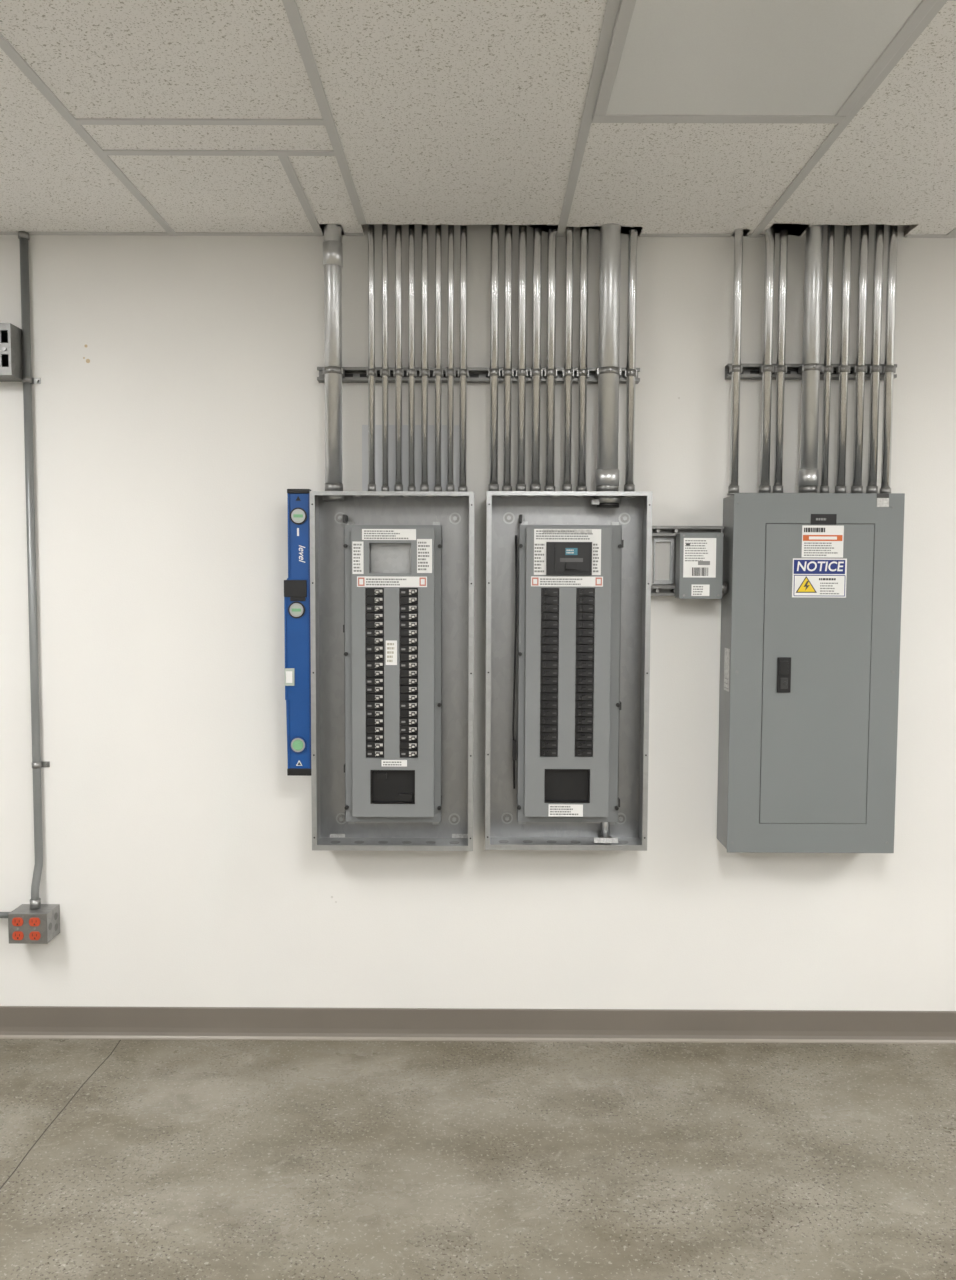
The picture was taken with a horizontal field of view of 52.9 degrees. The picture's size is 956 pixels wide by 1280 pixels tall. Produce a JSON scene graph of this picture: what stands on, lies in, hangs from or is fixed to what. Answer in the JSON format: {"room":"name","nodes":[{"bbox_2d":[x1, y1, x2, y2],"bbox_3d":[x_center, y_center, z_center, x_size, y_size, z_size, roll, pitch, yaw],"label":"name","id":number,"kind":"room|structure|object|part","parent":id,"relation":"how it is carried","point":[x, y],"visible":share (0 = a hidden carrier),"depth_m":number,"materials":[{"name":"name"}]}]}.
{"room":"electrical room","nodes":[
{"label":"electrical room","id":0,"kind":"room"},
{"bbox_2d":[0,224,955,1010],"bbox_3d":[0.011,-0.301,3.147,8.400,3.250,0.121,0,4,0],"label":"wall","id":1,"kind":"structure","parent":0,"point":[181,866],"depth_m":3.11,"materials":[{"name":"paint"}]},
{"bbox_2d":[0,911,11,917],"bbox_3d":[-2.848,0.893,3.140,2.689,0.028,0.028,0,4,0],"label":"conduit","id":2,"kind":"object","parent":1,"relation":"attached to","point":[2,914],"visible":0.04,"depth_m":3.13,"materials":[{"name":"metal"}]},
{"bbox_2d":[0,323,22,381],"bbox_3d":[-1.568,-0.899,3.004,0.260,0.158,0.104,0,4,0],"label":"electrical box","id":3,"kind":"object","parent":1,"relation":"attached to","point":[11,356],"visible":1,"depth_m":2.98,"materials":[{"name":"metal"}]},
{"bbox_2d":[8,904,59,943],"bbox_3d":[-1.441,0.921,3.117,0.125,0.098,0.099,0,4,0],"label":"outlet box","id":4,"kind":"object","parent":1,"relation":"attached to","point":[26,925],"visible":1,"depth_m":3.07,"materials":[{"name":"metal"}]},
{"bbox_3d":[-1.441,0.924,3.073,0.125,0.098,0.003,0,3,0],"label":"plate","id":5,"kind":"part","parent":4,"relation":"part of","materials":[{"name":"metal"}]},
{"bbox_2d":[18,231,49,909],"bbox_3d":[-1.424,-0.204,3.070,0.056,2.154,0.057,0,4,0],"label":"conduit","id":6,"kind":"object","parent":1,"relation":"attached to","point":[37,764],"visible":1,"depth_m":3.07,"materials":[{"name":"metal"}]},
{"bbox_2d":[323,224,344,490],"bbox_3d":[-0.449,-1.179,2.965,0.065,1.440,0.068,0,4,0],"label":"conduit","id":7,"kind":"object","parent":1,"relation":"attached to","point":[333,372],"visible":0.7,"depth_m":2.96,"materials":[{"name":"metal"}]},
{"bbox_2d":[310,491,473,850],"bbox_3d":[-0.265,0.105,3.039,0.503,1.129,0.148,0,4,0],"label":"breaker panel","id":8,"kind":"object","parent":1,"relation":"attached to","point":[392,572],"visible":1,"depth_m":3.02,"materials":[{"name":"grey metal"}]},
{"bbox_2d":[284,489,310,775],"bbox_3d":[-0.558,-0.021,2.978,0.082,0.887,0.032,0,4,0],"label":"spirit level","id":9,"kind":"object","parent":8,"relation":"attached to","point":[297,584],"visible":0.98,"depth_m":2.97,"materials":[{"name":"blue metal"}]},
{"bbox_2d":[366,224,468,491],"bbox_3d":[-0.187,-1.179,2.979,0.320,1.440,0.038,0,4,0],"label":"electrical conduits","id":10,"kind":"object","parent":1,"relation":"attached to","point":[398,372],"visible":0.59,"depth_m":2.99,"materials":[{"name":"metal"}]},
{"bbox_2d":[0,1006,955,1043],"bbox_3d":[0.004,1.273,3.176,8.400,0.104,0.016,0,4,0],"label":"baseboard","id":11,"kind":"structure","parent":1,"relation":"attached to","point":[16,1022],"depth_m":3.18,"materials":[{"name":"plastic"}]},
{"bbox_2d":[317,367,639,383],"bbox_3d":[0.001,-0.836,3.034,1.014,0.041,0.040,0,4,0],"label":"channel","id":12,"kind":"object","parent":1,"relation":"attached to","point":[352,374],"visible":0.53,"depth_m":3.02,"materials":[{"name":"metal"}]},
{"bbox_2d":[488,223,636,491],"bbox_3d":[0.266,-1.176,2.958,0.468,1.438,0.081,0,4,0],"label":"electrical conduits","id":13,"kind":"object","parent":1,"relation":"attached to","point":[608,372],"visible":0.59,"depth_m":2.98,"materials":[{"name":"metal"}]},
{"bbox_2d":[485,491,651,850],"bbox_3d":[0.277,0.097,3.036,0.506,1.112,0.148,0,4,0],"label":"breaker panel","id":14,"kind":"object","parent":1,"relation":"attached to","point":[568,573],"visible":1,"depth_m":3.02,"materials":[{"name":"grey metal"}]},
{"bbox_2d":[651,526,727,598],"bbox_3d":[0.666,-0.246,3.029,0.234,0.229,0.118,0,4,0],"label":"protector","id":15,"kind":"object","parent":1,"relation":"attached to","point":[696,552],"visible":0.99,"depth_m":2.98,"materials":[{"name":"grey metal"}]},
{"bbox_3d":[0.599,-0.253,3.082,0.070,0.147,0.012,0,3,0],"label":"frame","id":16,"kind":"part","parent":15,"relation":"part of","materials":[{"name":"white plastic"}]},
{"bbox_3d":[0.667,-0.157,3.071,0.230,0.032,0.045,0,3,0],"label":"bracket rail","id":17,"kind":"part","parent":15,"relation":"part of","materials":[{"name":"metal"}]},
{"bbox_3d":[0.665,-0.346,3.059,0.230,0.032,0.045,0,3,0],"label":"bracket rail","id":18,"kind":"part","parent":15,"relation":"part of","materials":[{"name":"metal"}]},
{"bbox_2d":[717,493,904,852],"bbox_3d":[1.039,0.104,3.027,0.520,1.114,0.161,0,4,0],"label":"breaker panel","id":19,"kind":"object","parent":1,"relation":"attached to","point":[811,606],"visible":1,"depth_m":2.96,"materials":[{"name":"grey metal"}]},
{"bbox_3d":[1.043,0.108,2.960,0.329,0.927,0.004,0,3,0],"label":"door","id":20,"kind":"part","parent":19,"relation":"part of","materials":[{"name":"grey metal"}]},
{"bbox_2d":[725,364,896,379],"bbox_3d":[1.049,-0.846,3.030,0.529,0.041,0.040,0,4,0],"label":"channel","id":21,"kind":"object","parent":1,"relation":"attached to","point":[750,371],"visible":0.49,"depth_m":3.02,"materials":[{"name":"metal"}]},
{"bbox_2d":[727,224,897,495],"bbox_3d":[1.045,-1.173,2.962,0.517,1.440,0.069,0,4,0],"label":"electrical conduits","id":22,"kind":"object","parent":1,"relation":"attached to","point":[810,369],"visible":0.67,"depth_m":2.98,"materials":[{"name":"metal"}]},
{"bbox_2d":[0,1039,955,1279],"bbox_3d":[-0.008,1.622,-0.452,8.640,0.150,7.540,0,4,0],"label":"floor","id":23,"kind":"structure","parent":0,"point":[174,1159],"depth_m":2.52,"materials":[{"name":"concrete"}]},
{"bbox_2d":[0,1040,120,1188],"bbox_3d":[-1.186,1.352,2.653,0.023,0.001,1.036,0,4,0],"label":"joint","id":24,"kind":"object","parent":23,"relation":"on","point":[120,1040],"visible":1,"depth_m":2.70,"materials":[{"name":"grey concrete"}]},
{"bbox_2d":[0,0,955,236],"bbox_3d":[0.003,-1.061,-0.616,8.400,0.016,7.300,0,4,0],"label":"ceiling","id":25,"kind":"structure","parent":0,"point":[449,112],"depth_m":2.34,"materials":[{"name":"tile"}]},
{"bbox_2d":[0,0,955,237],"bbox_3d":[0.003,-1.051,-0.615,8.400,0.005,7.300,0,4,0],"label":"grid","id":26,"kind":"object","parent":25,"relation":"attached to","point":[612,6],"depth_m":2.33,"materials":[{"name":"grey metal"}]},
{"bbox_2d":[592,0,937,121],"bbox_3d":[0.559,-1.181,1.652,0.586,0.008,1.195,0,4,0],"label":"ceiling light","id":27,"kind":"object","parent":26,"relation":"in","point":[667,60],"depth_m":1.98,"materials":[{"name":"white plastic"}]}
]}

